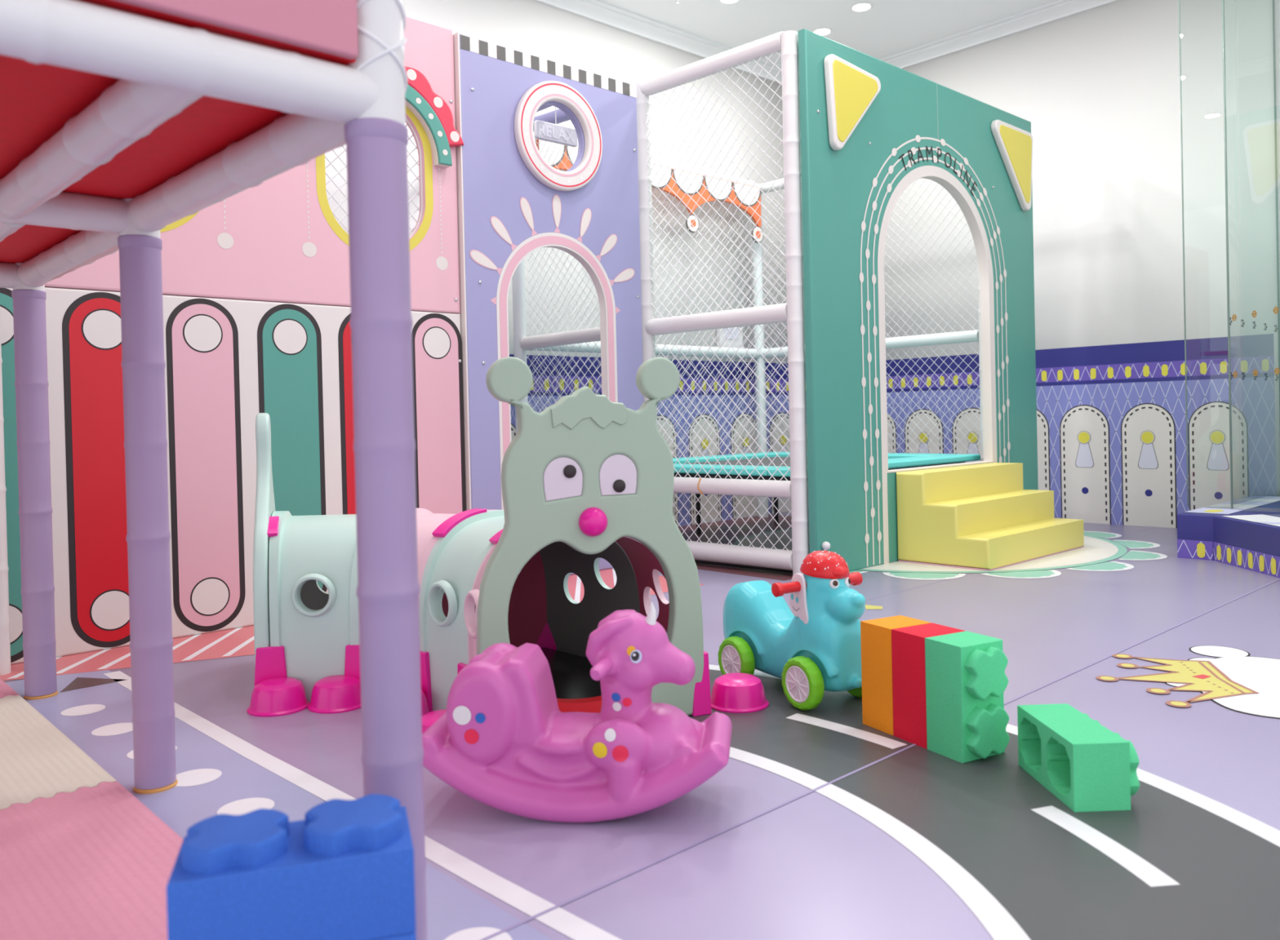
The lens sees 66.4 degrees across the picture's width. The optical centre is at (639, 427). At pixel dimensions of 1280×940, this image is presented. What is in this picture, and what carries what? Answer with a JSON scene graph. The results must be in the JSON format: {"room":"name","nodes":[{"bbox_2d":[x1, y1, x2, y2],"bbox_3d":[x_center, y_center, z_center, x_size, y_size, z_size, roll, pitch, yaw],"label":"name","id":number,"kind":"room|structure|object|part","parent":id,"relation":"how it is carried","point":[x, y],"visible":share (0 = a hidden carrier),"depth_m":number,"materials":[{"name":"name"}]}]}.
{"room":"indoor playground","nodes":[
{"label":"indoor playground","id":0,"kind":"room"},
{"bbox_2d":[324,0,807,525],"bbox_3d":[-2.904,-1.242,6.083,13.103,4.501,0.161,-2,1,-43],"label":"wall","id":1,"kind":"structure","parent":0,"point":[531,27],"depth_m":9.02,"materials":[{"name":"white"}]},
{"bbox_2d":[533,0,799,84],"bbox_3d":[-2.852,-3.443,5.947,13.100,0.100,0.170,-2,1,-43],"label":"trim","id":2,"kind":"structure","parent":1,"relation":"attached to","point":[597,11],"depth_m":8.70,"materials":[{"name":"white"}]},
{"bbox_2d":[716,327,742,348],"bbox_3d":[0.870,-0.867,9.460,0.330,0.215,0.055,-2,1,-43],"label":"wall box","id":3,"kind":"object","parent":1,"relation":"attached to","point":[736,331],"visible":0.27,"depth_m":9.42,"materials":[{"name":"white"}]},
{"bbox_2d":[0,511,1279,939],"bbox_3d":[1.028,1.010,2.380,13.700,0.125,11.100,-2,1,-43],"label":"floor","id":4,"kind":"structure","parent":0,"point":[820,823],"depth_m":2.59,"materials":[{"name":"rubber"}]},
{"bbox_2d":[0,317,11,675],"bbox_3d":[-2.688,0.258,4.053,0.106,1.530,0.106,-1,1,-5],"label":"wall post","id":5,"kind":"object","parent":4,"relation":"on","point":[5,645],"visible":1,"depth_m":4.05,"materials":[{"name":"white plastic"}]},
{"bbox_2d":[0,678,18,698],"bbox_3d":[-2.998,1.027,3.453,1.272,0.016,0.606,-2,1,-43],"label":"foam mat","id":6,"kind":"object","parent":4,"relation":"on","point":[5,690],"visible":0.65,"depth_m":3.73,"materials":[{"name":"pink plastic"}]},
{"bbox_2d":[0,695,116,809],"bbox_3d":[-2.368,1.019,2.776,1.272,0.016,1.280,-2,1,-43],"label":"foam mat","id":7,"kind":"object","parent":4,"relation":"on","point":[37,760],"visible":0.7,"depth_m":2.92,"materials":[{"name":"beige plastic"}]},
{"bbox_2d":[0,781,183,939],"bbox_3d":[-1.508,1.008,1.854,1.272,0.016,1.277,-2,1,-43],"label":"foam mat","id":8,"kind":"object","parent":4,"relation":"on","point":[95,863],"visible":0.9,"depth_m":2.20,"materials":[{"name":"pink plastic"}]},
{"bbox_2d":[0,0,427,939],"bbox_3d":[-2.259,-0.416,1.911,2.520,2.900,2.783,-2,1,-43],"label":"frame","id":9,"kind":"object","parent":4,"relation":"on","point":[122,122],"visible":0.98,"depth_m":1.75,"materials":[{"name":"purple plastic"}]},
{"bbox_3d":[-2.321,-1.097,3.687,0.103,1.170,0.103,-2,1,-43],"label":"post","id":10,"kind":"part","parent":9,"relation":"part of","materials":[{"name":"white plastic"}]},
{"bbox_3d":[-2.289,0.245,3.701,0.112,1.520,0.112,-2,1,-43],"label":"post","id":11,"kind":"part","parent":9,"relation":"part of","materials":[{"name":"purple plastic"}]},
{"bbox_3d":[-2.271,1.012,3.708,0.112,0.011,0.112,-2,1,-43],"label":"foot plate","id":12,"kind":"part","parent":9,"relation":"part of","materials":[{"name":"brown"}]},
{"bbox_3d":[-1.405,-1.109,2.716,0.103,1.170,0.103,-2,1,-43],"label":"post","id":13,"kind":"part","parent":9,"relation":"part of","materials":[{"name":"white plastic"}]},
{"bbox_3d":[-1.373,0.234,2.729,0.112,1.520,0.112,-2,1,-43],"label":"post","id":14,"kind":"part","parent":9,"relation":"part of","materials":[{"name":"purple plastic"}]},
{"bbox_3d":[-1.355,1.000,2.737,0.112,0.011,0.112,-2,1,-43],"label":"foot plate","id":15,"kind":"part","parent":9,"relation":"part of","materials":[{"name":"brown"}]},
{"bbox_3d":[-1.387,-1.242,0.865,2.410,1.268,0.024,-2,1,-43],"label":"fascia panel","id":16,"kind":"part","parent":9,"relation":"part of","materials":[{"name":"pink plastic"}]},
{"bbox_3d":[-0.489,-1.221,1.746,0.110,1.370,0.110,-2,1,-43],"label":"post","id":17,"kind":"part","parent":9,"relation":"part of","materials":[{"name":"white plastic"}]},
{"bbox_3d":[-0.482,-0.956,1.749,0.115,0.705,0.115,-2,1,-43],"label":"lacing cord","id":18,"kind":"part","parent":9,"relation":"part of","materials":[{"name":"white fabric"}]},
{"bbox_3d":[-0.455,0.221,1.760,0.112,1.520,0.112,-2,1,-43],"label":"post","id":19,"kind":"part","parent":9,"relation":"part of","materials":[{"name":"purple plastic"}]},
{"bbox_2d":[0,16,466,665],"bbox_3d":[-2.796,-0.630,4.150,4.798,3.310,0.148,-2,1,-43],"label":"wall","id":20,"kind":"structure","parent":4,"relation":"on","point":[256,281],"depth_m":4.86,"materials":[{"name":"pink plastic"}]},
{"bbox_3d":[-2.803,0.205,4.169,4.773,1.639,0.074,-2,1,-43],"label":"panel","id":21,"kind":"part","parent":20,"relation":"part of","materials":[{"name":"paint"}]},
{"bbox_3d":[-2.844,-1.450,4.154,4.772,1.668,0.071,-2,1,-43],"label":"panel","id":22,"kind":"part","parent":20,"relation":"part of","materials":[{"name":"pink paint"}]},
{"bbox_3d":[-1.477,-1.414,5.427,0.626,0.876,0.018,-2,1,-43],"label":"window trim","id":23,"kind":"part","parent":20,"relation":"part of","materials":[{"name":"yellow plastic"}]},
{"bbox_2d":[246,356,768,734],"bbox_3d":[-0.710,0.382,3.602,2.187,1.199,1.075,-1,1,33],"label":"tunnel","id":24,"kind":"object","parent":4,"relation":"on","point":[588,477],"visible":0.8,"depth_m":3.33,"materials":[{"name":"grey plastic"}]},
{"bbox_3d":[-1.476,0.467,3.866,0.050,1.051,0.720,-2,1,-17],"label":"tail panel","id":25,"kind":"part","parent":24,"relation":"part of","materials":[{"name":"green plastic"}]},
{"bbox_3d":[-0.150,0.873,3.156,0.429,0.088,0.050,-2,1,-23],"label":"mouth sill","id":26,"kind":"part","parent":24,"relation":"part of","materials":[{"name":"red plastic"}]},
{"bbox_3d":[-0.154,0.371,3.151,0.763,1.195,0.055,-2,1,-23],"label":"panel","id":27,"kind":"part","parent":24,"relation":"part of","materials":[{"name":"grey plastic"}]},
{"bbox_2d":[453,31,644,575],"bbox_3d":[-0.509,-0.693,6.238,1.433,3.285,0.116,-2,1,-43],"label":"panel","id":28,"kind":"object","parent":4,"relation":"on","point":[512,204],"visible":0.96,"depth_m":6.03,"materials":[{"name":"purple plastic"}]},
{"bbox_2d":[422,602,732,822],"bbox_3d":[-0.162,0.715,2.551,0.791,0.525,0.360,-1,1,7],"label":"toy","id":29,"kind":"object","parent":4,"relation":"on","point":[503,740],"visible":1,"depth_m":2.44,"materials":[{"name":"pink plastic"}]},
{"bbox_3d":[-0.095,0.595,2.413,0.038,0.040,0.105,-1,1,14],"label":"handle","id":30,"kind":"part","parent":29,"relation":"part of","materials":[{"name":"pink plastic"}]},
{"bbox_2d":[511,30,983,576],"bbox_3d":[0.849,-0.773,7.589,3.289,3.356,2.579,-2,1,-43],"label":"cage","id":31,"kind":"object","parent":4,"relation":"on","point":[792,312],"visible":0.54,"depth_m":6.55,"materials":[{"name":"white netting"},{"name":"white vinyl"},{"name":"lilac vinyl"}]},
{"bbox_3d":[-0.934,-0.678,7.611,0.100,3.250,0.100,-2,1,-43],"label":"post","id":32,"kind":"part","parent":31,"relation":"part of","materials":[{"name":"white plastic"}]},
{"bbox_3d":[-0.779,-2.271,6.941,0.090,0.090,1.220,-2,1,-43],"label":"rail","id":33,"kind":"part","parent":31,"relation":"part of","materials":[{"name":"white plastic"}]},
{"bbox_3d":[-0.502,-2.336,7.234,1.198,0.150,0.100,-1,1,36],"label":"rail","id":34,"kind":"part","parent":31,"relation":"part of","materials":[{"name":"white plastic"}]},
{"bbox_2d":[533,106,577,146],"bbox_3d":[-0.580,-2.098,6.748,0.364,0.262,0.032,-2,1,-43],"label":"hanging sign","id":35,"kind":"object","parent":31,"relation":"hanging from","point":[543,131],"visible":0.94,"depth_m":6.73,"materials":[{"name":"white plastic"}]},
{"bbox_3d":[-0.470,-0.671,7.223,1.109,0.120,0.100,-1,1,40],"label":"rail","id":36,"kind":"part","parent":31,"relation":"part of","materials":[{"name":"white plastic"}]},
{"bbox_3d":[0.119,-0.688,8.593,2.780,0.096,0.096,-2,1,-43],"label":"rail","id":37,"kind":"part","parent":31,"relation":"part of","materials":[{"name":"white plastic"}]},
{"bbox_3d":[0.081,-2.318,8.576,2.780,0.096,0.096,-2,1,-43],"label":"rail","id":38,"kind":"part","parent":31,"relation":"part of","materials":[{"name":"white"}]},
{"bbox_3d":[0.052,-0.735,6.870,0.111,3.330,0.111,-2,1,-43],"label":"post","id":39,"kind":"part","parent":31,"relation":"part of","materials":[{"name":"white plastic"}]},
{"bbox_2d":[536,138,763,243],"bbox_3d":[0.193,-2.011,8.534,2.692,0.537,0.039,-2,1,-43],"label":"valance board","id":40,"kind":"object","parent":31,"relation":"attached to","point":[755,232],"visible":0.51,"depth_m":8.77,"materials":[{"name":"orange plastic"}]},
{"bbox_3d":[0.463,-2.375,6.422,1.177,0.112,0.112,-1,1,44],"label":"rail","id":41,"kind":"part","parent":31,"relation":"part of","materials":[{"name":"white plastic"}]},
{"bbox_3d":[0.502,-0.708,6.439,1.177,0.116,0.116,-1,1,44],"label":"rail","id":42,"kind":"part","parent":31,"relation":"part of","materials":[{"name":"white plastic"}]},
{"bbox_3d":[0.528,0.389,6.449,1.177,0.108,0.108,-1,1,44],"label":"rail","id":43,"kind":"part","parent":31,"relation":"part of","materials":[{"name":"white plastic"}]},
{"bbox_3d":[0.539,0.829,6.454,1.177,0.124,0.124,-1,1,44],"label":"rail","id":44,"kind":"part","parent":31,"relation":"part of","materials":[{"name":"white plastic"}]},
{"bbox_3d":[1.172,-0.748,9.574,0.100,3.250,0.100,-2,1,-43],"label":"post","id":45,"kind":"part","parent":31,"relation":"part of","materials":[{"name":"white plastic"}]},
{"bbox_3d":[1.936,-2.333,8.698,0.096,0.096,2.250,-2,1,-43],"label":"rail","id":46,"kind":"part","parent":31,"relation":"part of","materials":[{"name":"white"}]},
{"bbox_3d":[0.953,-0.747,6.001,0.111,3.330,0.111,-2,1,-43],"label":"post","id":47,"kind":"part","parent":31,"relation":"part of","materials":[{"name":"white plastic"}]},
{"bbox_3d":[1.973,-0.733,8.714,0.096,0.096,2.250,-2,1,-43],"label":"rail","id":48,"kind":"part","parent":31,"relation":"part of","materials":[{"name":"white plastic"}]},
{"bbox_3d":[2.774,-0.768,7.854,0.111,3.250,0.111,-2,1,-43],"label":"post","id":49,"kind":"part","parent":31,"relation":"part of","materials":[{"name":"white plastic"}]},
{"bbox_2d":[717,550,865,711],"bbox_3d":[0.557,0.688,3.534,0.388,0.525,0.708,-2,1,-31],"label":"toy","id":50,"kind":"object","parent":4,"relation":"on","point":[815,650],"visible":0.94,"depth_m":3.33,"materials":[{"name":"teal plastic"}]},
{"bbox_3d":[0.509,0.548,3.346,0.122,0.053,0.052,-2,1,-26],"label":"handle","id":51,"kind":"part","parent":50,"relation":"part of","materials":[{"name":"red plastic"}]},
{"bbox_3d":[0.740,0.541,3.485,0.122,0.053,0.052,-2,1,-36],"label":"handle","id":52,"kind":"part","parent":50,"relation":"part of","materials":[{"name":"red plastic"}]},
{"bbox_2d":[672,452,980,534],"bbox_3d":[1.134,0.570,7.636,2.280,0.655,2.080,-2,1,-43],"label":"trampoline","id":53,"kind":"object","parent":4,"relation":"on","point":[895,460],"visible":0.44,"depth_m":7.28,"materials":[{"name":"teal fabric"}]},
{"bbox_3d":[0.494,0.616,8.325,0.040,0.580,0.040,-2,1,-43],"label":"leg","id":54,"kind":"part","parent":53,"relation":"part of","materials":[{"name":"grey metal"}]},
{"bbox_3d":[1.255,0.591,9.033,0.040,0.580,0.040,-2,1,-43],"label":"leg","id":55,"kind":"part","parent":53,"relation":"part of","materials":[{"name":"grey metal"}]},
{"bbox_3d":[1.128,0.313,7.634,2.120,0.040,1.920,-2,1,-43],"label":"frame","id":56,"kind":"part","parent":53,"relation":"part of","materials":[{"name":"teal plastic"}]},
{"bbox_2d":[860,615,930,735],"bbox_3d":[0.818,0.784,3.119,0.168,0.330,0.142,-2,1,-28],"label":"foam block","id":57,"kind":"object","parent":4,"relation":"on","point":[875,634],"visible":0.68,"depth_m":3.08,"materials":[{"name":"orange plastic"}]},
{"bbox_2d":[798,28,1038,571],"bbox_3d":[2.115,-0.781,6.926,2.972,3.325,0.128,-2,1,-43],"label":"panel","id":58,"kind":"object","parent":4,"relation":"on","point":[871,127],"visible":0.98,"depth_m":6.37,"materials":[{"name":"teal plastic"}]},
{"bbox_2d":[823,53,880,150],"bbox_3d":[1.354,-2.014,6.183,0.564,0.579,0.055,-2,1,-43],"label":"decorative panel","id":59,"kind":"object","parent":58,"relation":"on","point":[851,89],"depth_m":6.11,"materials":[{"name":"yellow plastic"}]},
{"bbox_2d":[991,120,1032,210],"bbox_3d":[2.915,-2.038,7.637,0.617,0.632,0.055,-2,1,-43],"label":"decorative panel","id":60,"kind":"object","parent":58,"relation":"on","point":[1011,145],"depth_m":7.60,"materials":[{"name":"yellow plastic"}]},
{"bbox_2d":[891,622,964,749],"bbox_3d":[0.884,0.784,2.992,0.168,0.330,0.142,-2,1,-28],"label":"foam block","id":61,"kind":"object","parent":4,"relation":"on","point":[908,643],"visible":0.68,"depth_m":2.95,"materials":[{"name":"red plastic"}]},
{"bbox_2d":[924,631,1009,763],"bbox_3d":[0.959,0.783,2.851,0.168,0.330,0.175,-2,1,-28],"label":"foam block","id":62,"kind":"object","parent":4,"relation":"on","point":[966,681],"visible":1,"depth_m":2.79,"materials":[{"name":"green plastic"}]},
{"bbox_2d":[896,462,1084,571],"bbox_3d":[2.438,0.577,6.748,1.400,0.597,0.652,-2,1,-43],"label":"steps","id":63,"kind":"structure","parent":4,"relation":"on","point":[982,517],"depth_m":6.45,"materials":[{"name":"yellow plastic"}]},
{"bbox_2d":[1017,703,1139,812],"bbox_3d":[1.153,0.863,2.583,0.175,0.168,0.330,-1,1,-2],"label":"foam block","id":64,"kind":"object","parent":4,"relation":"on","point":[1088,766],"visible":1,"depth_m":2.47,"materials":[{"name":"green plastic"}]},
{"bbox_2d":[1177,495,1279,578],"bbox_3d":[3.949,0.705,5.656,1.225,0.293,4.043,-1,1,15],"label":"raised platform","id":65,"kind":"object","parent":4,"relation":"on","point":[1246,536],"visible":1,"depth_m":6.18,"materials":[{"name":"blue plastic"}]},
{"bbox_2d":[1177,539,1213,560],"bbox_3d":[3.596,0.792,6.340,0.002,0.122,0.214,-2,1,-43],"label":"print","id":66,"kind":"object","parent":65,"relation":"attached to","point":[1199,549],"depth_m":6.34,"materials":[{"name":"purple"}]},
{"bbox_2d":[1177,0,1232,509],"bbox_3d":[3.849,-1.553,6.672,0.012,4.204,0.276,-2,1,-43],"label":"window","id":67,"kind":"structure","parent":65,"relation":"on","point":[1178,0],"depth_m":6.76,"materials":[{"name":"clear glass"}]},
{"bbox_2d":[1185,495,1279,526],"bbox_3d":[3.908,0.559,5.704,1.006,0.001,3.912,-1,1,16],"label":"print","id":68,"kind":"object","parent":65,"relation":"on","point":[1251,511],"depth_m":6.41,"materials":[{"name":"white"}]},
{"bbox_2d":[1213,542,1279,578],"bbox_3d":[3.625,0.804,4.972,0.002,0.122,2.585,-1,1,2],"label":"print","id":69,"kind":"object","parent":65,"relation":"attached to","point":[1259,560],"depth_m":5.88,"materials":[{"name":"purple"}]},
{"bbox_2d":[1222,0,1279,508],"bbox_3d":[4.375,-1.569,6.977,1.191,4.204,0.012,-2,1,-43],"label":"glass panel","id":70,"kind":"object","parent":65,"relation":"on","point":[1264,13],"depth_m":7.29,"materials":[{"name":"clear glass"}]},
{"bbox_3d":[-0.507,0.934,1.467,0.370,0.126,0.294,-2,1,-43],"label":"foam block","id":71,"kind":"object","parent":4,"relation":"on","visible":0},
{"bbox_2d":[373,933,416,939],"bbox_3d":[-0.509,0.808,1.466,0.330,0.126,0.168,-2,1,-17],"label":"foam block","id":72,"kind":"object","parent":71,"relation":"on","point":[412,936],"visible":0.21,"depth_m":1.43,"materials":[{"name":"blue plastic"}]},
{"bbox_2d":[166,794,415,939],"bbox_3d":[-0.513,0.666,1.464,0.330,0.158,0.168,-2,1,-17],"label":"foam block","id":73,"kind":"object","parent":72,"relation":"on","point":[345,871],"visible":1,"depth_m":1.40,"materials":[{"name":"blue plastic"}]},
{"bbox_2d":[600,0,1057,71],"bbox_3d":[0.793,-3.592,2.251,13.400,0.100,11.150,-2,1,-43],"label":"ceiling","id":74,"kind":"structure","parent":0,"point":[889,28],"depth_m":8.65,"materials":[{"name":"white paint"}]},
{"bbox_2d":[719,0,739,3],"bbox_3d":[0.752,-3.594,8.192,0.190,0.011,0.190,-2,1,-43],"label":"recessed light","id":75,"kind":"object","parent":74,"relation":"in","point":[721,1],"visible":1,"depth_m":8.23,"materials":[{"name":"white plastic"}]},
{"bbox_2d":[721,0,737,2],"bbox_3d":[0.752,-3.591,8.192,0.147,0.002,0.147,-1,1,41],"label":"diffuser","id":76,"kind":"object","parent":75,"relation":"attached to","point":[722,1],"depth_m":8.23,"materials":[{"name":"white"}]},
{"bbox_2d":[811,26,832,35],"bbox_3d":[1.663,-3.623,8.945,0.190,0.011,0.190,-2,1,-43],"label":"recessed light","id":77,"kind":"object","parent":74,"relation":"in","point":[821,31],"visible":0.78,"depth_m":8.92,"materials":[{"name":"white plastic"}]},
{"bbox_2d":[813,28,830,35],"bbox_3d":[1.663,-3.620,8.945,0.147,0.002,0.147,-1,1,41],"label":"diffuser","id":78,"kind":"object","parent":77,"relation":"attached to","point":[819,31],"depth_m":8.93,"materials":[{"name":"white plastic"}]},
{"bbox_2d":[849,1,872,11],"bbox_3d":[1.906,-3.623,8.420,0.190,0.011,0.190,-2,1,-43],"label":"recessed light","id":79,"kind":"object","parent":74,"relation":"in","point":[861,6],"visible":1,"depth_m":8.41,"materials":[{"name":"white"}]},
{"bbox_2d":[853,4,870,10],"bbox_3d":[1.906,-3.621,8.420,0.147,0.002,0.147,-1,1,30],"label":"diffuser","id":80,"kind":"object","parent":79,"relation":"attached to","point":[855,6],"depth_m":8.42,"materials":[{"name":"white plastic"}]},
{"bbox_2d":[884,0,1279,528],"bbox_3d":[5.630,-1.448,6.628,0.161,4.501,11.000,-2,1,-43],"label":"wall","id":81,"kind":"structure","parent":0,"point":[1098,88],"depth_m":8.20,"materials":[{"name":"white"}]},
{"bbox_2d":[879,0,1119,69],"bbox_3d":[5.516,-3.645,6.446,0.170,0.100,10.850,-2,1,-43],"label":"trim","id":82,"kind":"structure","parent":81,"relation":"attached to","point":[1059,9],"depth_m":8.90,"materials":[{"name":"white"}]}
]}

